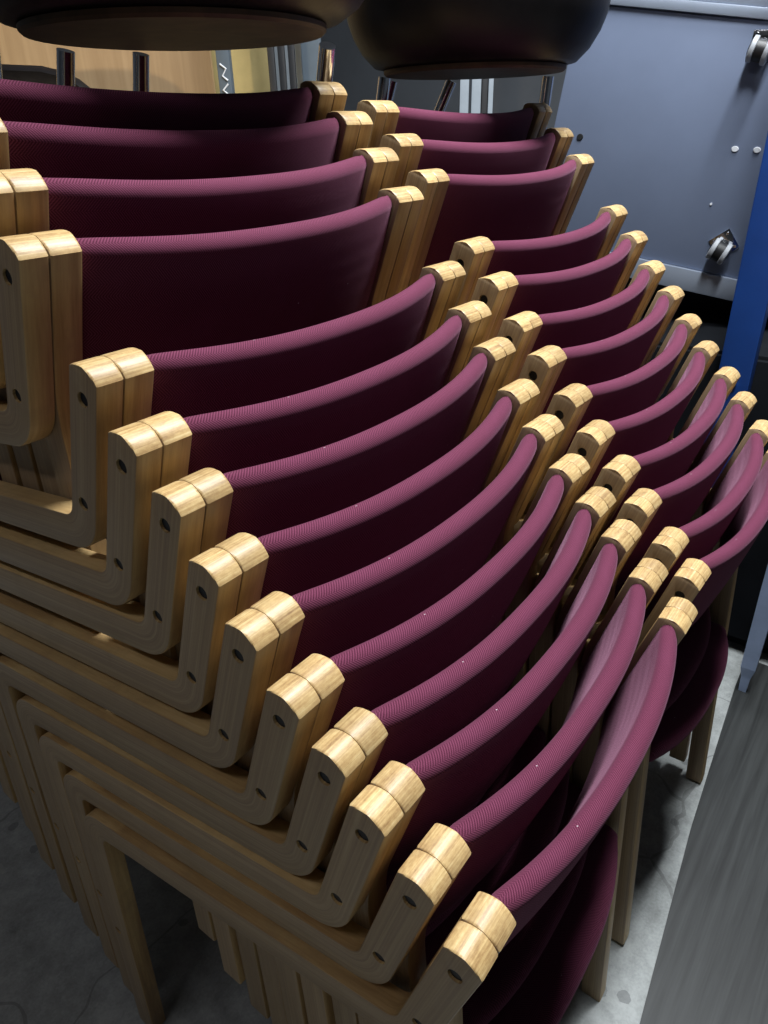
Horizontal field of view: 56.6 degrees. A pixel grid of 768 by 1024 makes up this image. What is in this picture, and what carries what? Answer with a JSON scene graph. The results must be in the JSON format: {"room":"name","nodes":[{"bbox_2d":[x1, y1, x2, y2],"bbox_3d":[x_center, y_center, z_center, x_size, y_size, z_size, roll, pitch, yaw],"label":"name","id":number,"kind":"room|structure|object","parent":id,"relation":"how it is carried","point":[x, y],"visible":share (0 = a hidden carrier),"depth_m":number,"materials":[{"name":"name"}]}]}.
{"room":"storage room","nodes":[
{"label":"storage room","id":0,"kind":"room"},
{"bbox_2d":[0,640,767,1023],"bbox_3d":[-0.166,1.173,0.589,6.400,0.082,7.200,19,34,33],"label":"floor","id":1,"kind":"structure","parent":0,"point":[54,969],"depth_m":1.27,"materials":[{"name":"concrete"}]},
{"bbox_2d":[1,64,89,87],"bbox_3d":[-0.764,-0.282,1.753,0.601,1.410,0.575,-10,29,-15],"label":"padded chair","id":2,"kind":"object","parent":1,"relation":"on","point":[28,73],"visible":0.02,"depth_m":1.55,"materials":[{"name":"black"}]},
{"bbox_2d":[0,23,215,92],"bbox_3d":[-0.918,-0.658,2.088,0.979,1.750,0.022,-1,28,0],"label":"wooden board","id":3,"kind":"object","parent":1,"relation":"on","point":[169,71],"visible":0.02,"depth_m":1.82,"materials":[{"name":"brown wood"}]},
{"bbox_2d":[215,50,234,92],"bbox_3d":[-0.380,-0.628,2.006,0.032,1.750,0.043,-2,28,0],"label":"post","id":4,"kind":"object","parent":1,"relation":"on","point":[223,57],"visible":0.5,"depth_m":1.75,"materials":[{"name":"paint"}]},
{"bbox_2d":[211,48,269,92],"bbox_3d":[-0.361,-0.673,2.142,0.151,1.700,0.018,-1,28,0],"label":"plywood sheet","id":5,"kind":"object","parent":1,"relation":"on","point":[250,66],"visible":0.02,"depth_m":1.87,"materials":[{"name":"yellow wood"}]},
{"bbox_2d":[267,47,277,90],"bbox_3d":[-0.269,-0.629,2.055,0.017,1.700,0.020,-1,28,0],"label":"black slat","id":6,"kind":"object","parent":1,"relation":"on","point":[270,50],"visible":0.02,"depth_m":1.78,"materials":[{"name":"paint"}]},
{"bbox_2d":[277,46,287,89],"bbox_3d":[-0.246,-0.644,2.081,0.017,1.700,0.020,-1,28,0],"label":"black slat","id":7,"kind":"object","parent":1,"relation":"on","point":[280,49],"visible":0.02,"depth_m":1.81,"materials":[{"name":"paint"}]},
{"bbox_2d":[274,44,302,90],"bbox_3d":[-0.245,-0.717,2.196,0.077,1.720,0.012,-1,28,0],"label":"sheet","id":8,"kind":"object","parent":1,"relation":"on","point":[298,60],"visible":0.02,"depth_m":1.93,"materials":[{"name":"grey paint"}]},
{"bbox_2d":[287,44,296,88],"bbox_3d":[-0.224,-0.658,2.108,0.017,1.700,0.020,-1,28,0],"label":"black slat","id":9,"kind":"object","parent":1,"relation":"on","point":[291,49],"visible":0.02,"depth_m":1.83,"materials":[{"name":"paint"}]},
{"bbox_2d":[300,38,320,81],"bbox_3d":[-0.177,-0.692,2.147,0.053,1.720,0.020,-1,28,0],"label":"panel","id":10,"kind":"object","parent":1,"relation":"on","point":[309,50],"visible":0.02,"depth_m":1.87,"materials":[{"name":"metal"}]},
{"bbox_2d":[84,597,697,1023],"bbox_3d":[-0.006,0.468,0.991,0.615,0.771,0.510,19,34,32],"label":"chair","id":11,"kind":"object","parent":1,"relation":"on","point":[578,949],"visible":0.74,"depth_m":0.76,"materials":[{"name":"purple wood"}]},
{"bbox_2d":[63,558,668,1023],"bbox_3d":[-0.036,0.421,1.002,0.615,0.771,0.510,19,34,32],"label":"chair","id":12,"kind":"object","parent":11,"relation":"on","point":[448,862],"visible":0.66,"depth_m":0.66,"materials":[{"name":"fabric"}]},
{"bbox_2d":[39,519,641,1023],"bbox_3d":[-0.069,0.374,1.002,0.615,0.771,0.510,19,34,32],"label":"chair","id":13,"kind":"object","parent":12,"relation":"on","point":[387,821],"visible":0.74,"depth_m":0.65,"materials":[{"name":"fabric"}]},
{"bbox_2d":[16,486,615,1023],"bbox_3d":[-0.100,0.331,1.008,0.615,0.771,0.510,20,35,32],"label":"chair","id":14,"kind":"object","parent":13,"relation":"on","point":[351,754],"visible":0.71,"depth_m":0.65,"materials":[{"name":"fabric"}]},
{"bbox_2d":[0,453,589,1023],"bbox_3d":[-0.136,0.285,1.012,0.615,0.771,0.510,20,35,32],"label":"chair","id":15,"kind":"object","parent":14,"relation":"on","point":[308,701],"visible":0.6,"depth_m":0.65,"materials":[{"name":"fabric"}]},
{"bbox_2d":[0,414,563,1023],"bbox_3d":[-0.169,0.244,1.018,0.644,0.770,0.510,19,34,33],"label":"chair","id":16,"kind":"object","parent":15,"relation":"on","point":[264,642],"visible":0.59,"depth_m":0.64,"materials":[{"name":"fabric"}]},
{"bbox_2d":[0,379,539,1023],"bbox_3d":[-0.198,0.198,1.028,0.647,0.770,0.510,19,34,33],"label":"chair","id":17,"kind":"object","parent":16,"relation":"on","point":[225,580],"visible":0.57,"depth_m":0.64,"materials":[{"name":"fabric"}]},
{"bbox_2d":[0,337,515,1018],"bbox_3d":[-0.230,0.147,1.028,0.656,0.769,0.510,19,34,32],"label":"chair","id":18,"kind":"object","parent":17,"relation":"on","point":[195,513],"visible":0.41,"depth_m":0.64,"materials":[{"name":"fabric"}]},
{"bbox_2d":[0,301,491,983],"bbox_3d":[-0.262,0.103,1.026,0.660,0.769,0.510,19,34,33],"label":"chair","id":19,"kind":"object","parent":18,"relation":"on","point":[149,454],"visible":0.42,"depth_m":0.62,"materials":[{"name":"fabric"}]},
{"bbox_2d":[0,261,465,940],"bbox_3d":[-0.295,0.052,1.031,0.665,0.768,0.510,19,34,32],"label":"chair","id":20,"kind":"object","parent":19,"relation":"on","point":[114,390],"visible":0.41,"depth_m":0.62,"materials":[{"name":"fabric"}]},
{"bbox_2d":[0,186,423,554],"bbox_3d":[-0.346,-0.037,1.027,0.665,0.768,0.510,19,34,33],"label":"chair","id":21,"kind":"object","parent":20,"relation":"on","point":[65,299],"visible":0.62,"depth_m":0.62,"materials":[{"name":"fabric"}]},
{"bbox_2d":[0,147,398,495],"bbox_3d":[-0.378,-0.085,1.030,0.671,0.768,0.510,18,34,32],"label":"chair","id":22,"kind":"object","parent":21,"relation":"on","point":[30,202],"visible":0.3,"depth_m":0.63,"materials":[{"name":"fabric"}]},
{"bbox_2d":[0,111,372,491],"bbox_3d":[-0.411,-0.130,1.032,0.675,0.768,0.510,18,34,32],"label":"chair","id":23,"kind":"object","parent":22,"relation":"on","point":[52,150],"visible":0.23,"depth_m":0.66,"materials":[{"name":"fabric"}]},
{"bbox_2d":[0,79,346,486],"bbox_3d":[-0.444,-0.169,1.037,0.679,0.768,0.510,19,34,32],"label":"chair","id":24,"kind":"object","parent":23,"relation":"on","point":[20,101],"visible":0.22,"depth_m":0.67,"materials":[{"name":"fabric"}]},
{"bbox_2d":[0,0,363,91],"bbox_3d":[-0.251,-0.416,0.854,0.478,0.521,0.530,-14,31,-21],"label":"stool","id":25,"kind":"object","parent":24,"relation":"on","point":[138,25],"visible":0.62,"depth_m":0.70,"materials":[{"name":"black plastic"}]},
{"bbox_2d":[459,79,468,112],"bbox_3d":[0.256,-0.797,2.426,0.028,1.620,0.020,-2,28,0],"label":"strip","id":26,"kind":"object","parent":1,"relation":"on","point":[463,84],"visible":0.02,"depth_m":2.16,"materials":[{"name":"grey paint"}]},
{"bbox_2d":[470,79,481,112],"bbox_3d":[0.292,-0.798,2.426,0.029,1.620,0.020,-1,28,0],"label":"strip","id":27,"kind":"object","parent":1,"relation":"on","point":[475,105],"visible":0.02,"depth_m":2.16,"materials":[{"name":"grey paint"}]},
{"bbox_2d":[480,79,487,112],"bbox_3d":[0.317,-0.799,2.426,0.018,1.620,0.020,-2,28,0],"label":"strip","id":28,"kind":"object","parent":1,"relation":"on","point":[484,82],"visible":0.02,"depth_m":2.16,"materials":[{"name":"black paint"}]},
{"bbox_2d":[487,79,493,112],"bbox_3d":[0.336,-0.799,2.426,0.016,1.620,0.020,-1,28,0],"label":"strip","id":29,"kind":"object","parent":1,"relation":"on","point":[490,81],"visible":0.02,"depth_m":2.17,"materials":[{"name":"grey paint"}]},
{"bbox_2d":[611,451,767,944],"bbox_3d":[0.322,0.247,1.373,0.615,0.771,0.510,19,34,33],"label":"chair","id":30,"kind":"object","parent":1,"relation":"on","point":[710,580],"visible":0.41,"depth_m":1.14,"materials":[{"name":"fabric"}]},
{"bbox_2d":[588,420,767,761],"bbox_3d":[0.292,0.204,1.377,0.615,0.771,0.510,20,35,33],"label":"chair","id":31,"kind":"object","parent":30,"relation":"on","point":[697,539],"visible":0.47,"depth_m":1.10,"materials":[{"name":"fabric"}]},
{"bbox_2d":[563,391,756,615],"bbox_3d":[0.259,0.152,1.379,0.615,0.771,0.510,20,35,33],"label":"chair","id":32,"kind":"object","parent":31,"relation":"on","point":[682,501],"visible":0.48,"depth_m":0.99,"materials":[{"name":"fabric"}]},
{"bbox_2d":[537,366,739,623],"bbox_3d":[0.229,0.106,1.382,0.615,0.771,0.510,21,35,33],"label":"chair","id":33,"kind":"object","parent":32,"relation":"on","point":[623,475],"visible":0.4,"depth_m":0.98,"materials":[{"name":"fabric"}]},
{"bbox_2d":[512,340,718,599],"bbox_3d":[0.194,0.058,1.386,0.615,0.771,0.510,21,35,32],"label":"chair","id":34,"kind":"object","parent":33,"relation":"on","point":[599,442],"visible":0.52,"depth_m":0.98,"materials":[{"name":"fabric"}]},
{"bbox_2d":[523,314,701,513],"bbox_3d":[0.163,0.017,1.393,0.642,0.770,0.510,19,35,33],"label":"chair","id":35,"kind":"object","parent":34,"relation":"on","point":[576,405],"visible":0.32,"depth_m":0.98,"materials":[{"name":"fabric"}]},
{"bbox_2d":[518,286,684,423],"bbox_3d":[0.132,-0.034,1.399,0.645,0.770,0.510,19,35,34],"label":"chair","id":36,"kind":"object","parent":35,"relation":"on","point":[552,368],"visible":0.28,"depth_m":0.99,"materials":[{"name":"fabric"}]},
{"bbox_2d":[497,260,665,388],"bbox_3d":[0.100,-0.080,1.404,0.649,0.769,0.510,19,35,33],"label":"chair","id":37,"kind":"object","parent":36,"relation":"on","point":[529,332],"visible":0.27,"depth_m":1.00,"materials":[{"name":"fabric"}]},
{"bbox_2d":[471,231,647,343],"bbox_3d":[0.067,-0.132,1.405,0.653,0.769,0.510,19,35,34],"label":"chair","id":38,"kind":"object","parent":37,"relation":"on","point":[506,295],"visible":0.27,"depth_m":1.00,"materials":[{"name":"fabric"}]},
{"bbox_2d":[449,204,627,306],"bbox_3d":[0.033,-0.180,1.410,0.657,0.769,0.510,19,35,33],"label":"chair","id":39,"kind":"object","parent":38,"relation":"on","point":[479,257],"visible":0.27,"depth_m":1.00,"materials":[{"name":"fabric"}]},
{"bbox_2d":[397,154,593,293],"bbox_3d":[-0.025,-0.270,1.414,0.658,0.769,0.510,19,35,33],"label":"chair","id":40,"kind":"object","parent":39,"relation":"on","point":[540,204],"visible":0.29,"depth_m":1.01,"materials":[{"name":"fabric"}]},
{"bbox_2d":[379,128,573,187],"bbox_3d":[-0.060,-0.319,1.419,0.660,0.769,0.510,19,35,33],"label":"chair","id":41,"kind":"object","parent":40,"relation":"on","point":[547,151],"visible":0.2,"depth_m":1.02,"materials":[{"name":"fabric"}]},
{"bbox_2d":[356,100,551,147],"bbox_3d":[-0.096,-0.366,1.427,0.662,0.768,0.510,19,34,33],"label":"chair","id":42,"kind":"object","parent":41,"relation":"on","point":[531,122],"visible":0.21,"depth_m":1.03,"materials":[{"name":"fabric"}]},
{"bbox_2d":[347,0,610,128],"bbox_3d":[0.116,-0.652,1.248,0.503,0.541,0.416,19,34,33],"label":"stool","id":43,"kind":"object","parent":42,"relation":"on","point":[448,40],"visible":0.7,"depth_m":1.03,"materials":[{"name":"black plastic"}]},
{"bbox_2d":[624,278,767,653],"bbox_3d":[0.968,-0.274,2.294,2.000,0.793,1.068,19,34,33],"label":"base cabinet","id":44,"kind":"object","parent":1,"relation":"on","point":[714,313],"visible":0.02,"depth_m":1.80,"materials":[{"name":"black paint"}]},
{"bbox_2d":[554,0,767,300],"bbox_3d":[0.951,-0.933,1.846,1.006,0.768,0.609,13,32,25],"label":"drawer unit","id":45,"kind":"object","parent":44,"relation":"on","point":[668,102],"visible":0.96,"depth_m":1.70,"materials":[{"name":"grey metal"}]},
{"bbox_2d":[640,663,767,1023],"bbox_3d":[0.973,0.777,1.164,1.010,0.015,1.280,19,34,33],"label":"table","id":46,"kind":"object","parent":1,"relation":"on","point":[711,967],"visible":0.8,"depth_m":1.30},
{"bbox_2d":[738,565,767,692],"bbox_3d":[1.162,0.223,1.479,0.677,0.652,0.032,14,32,26],"label":"metal stand","id":47,"kind":"object","parent":46,"relation":"on","point":[758,633],"visible":1,"depth_m":1.68,"materials":[{"name":"blue paint"}]},
{"bbox_2d":[705,133,767,487],"bbox_3d":[0.772,-0.643,1.400,0.120,2.300,0.100,19,34,33],"label":"steel post","id":48,"kind":"object","parent":1,"relation":"on","point":[749,310],"visible":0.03,"depth_m":1.49,"materials":[{"name":"blue metal"}]},
{"bbox_2d":[321,18,566,128],"bbox_3d":[1.963,-1.276,1.969,5.800,2.818,0.100,19,34,33],"label":"wall","id":49,"kind":"structure","parent":0,"point":[359,79],"depth_m":3.15,"materials":[{"name":"grey paint"}]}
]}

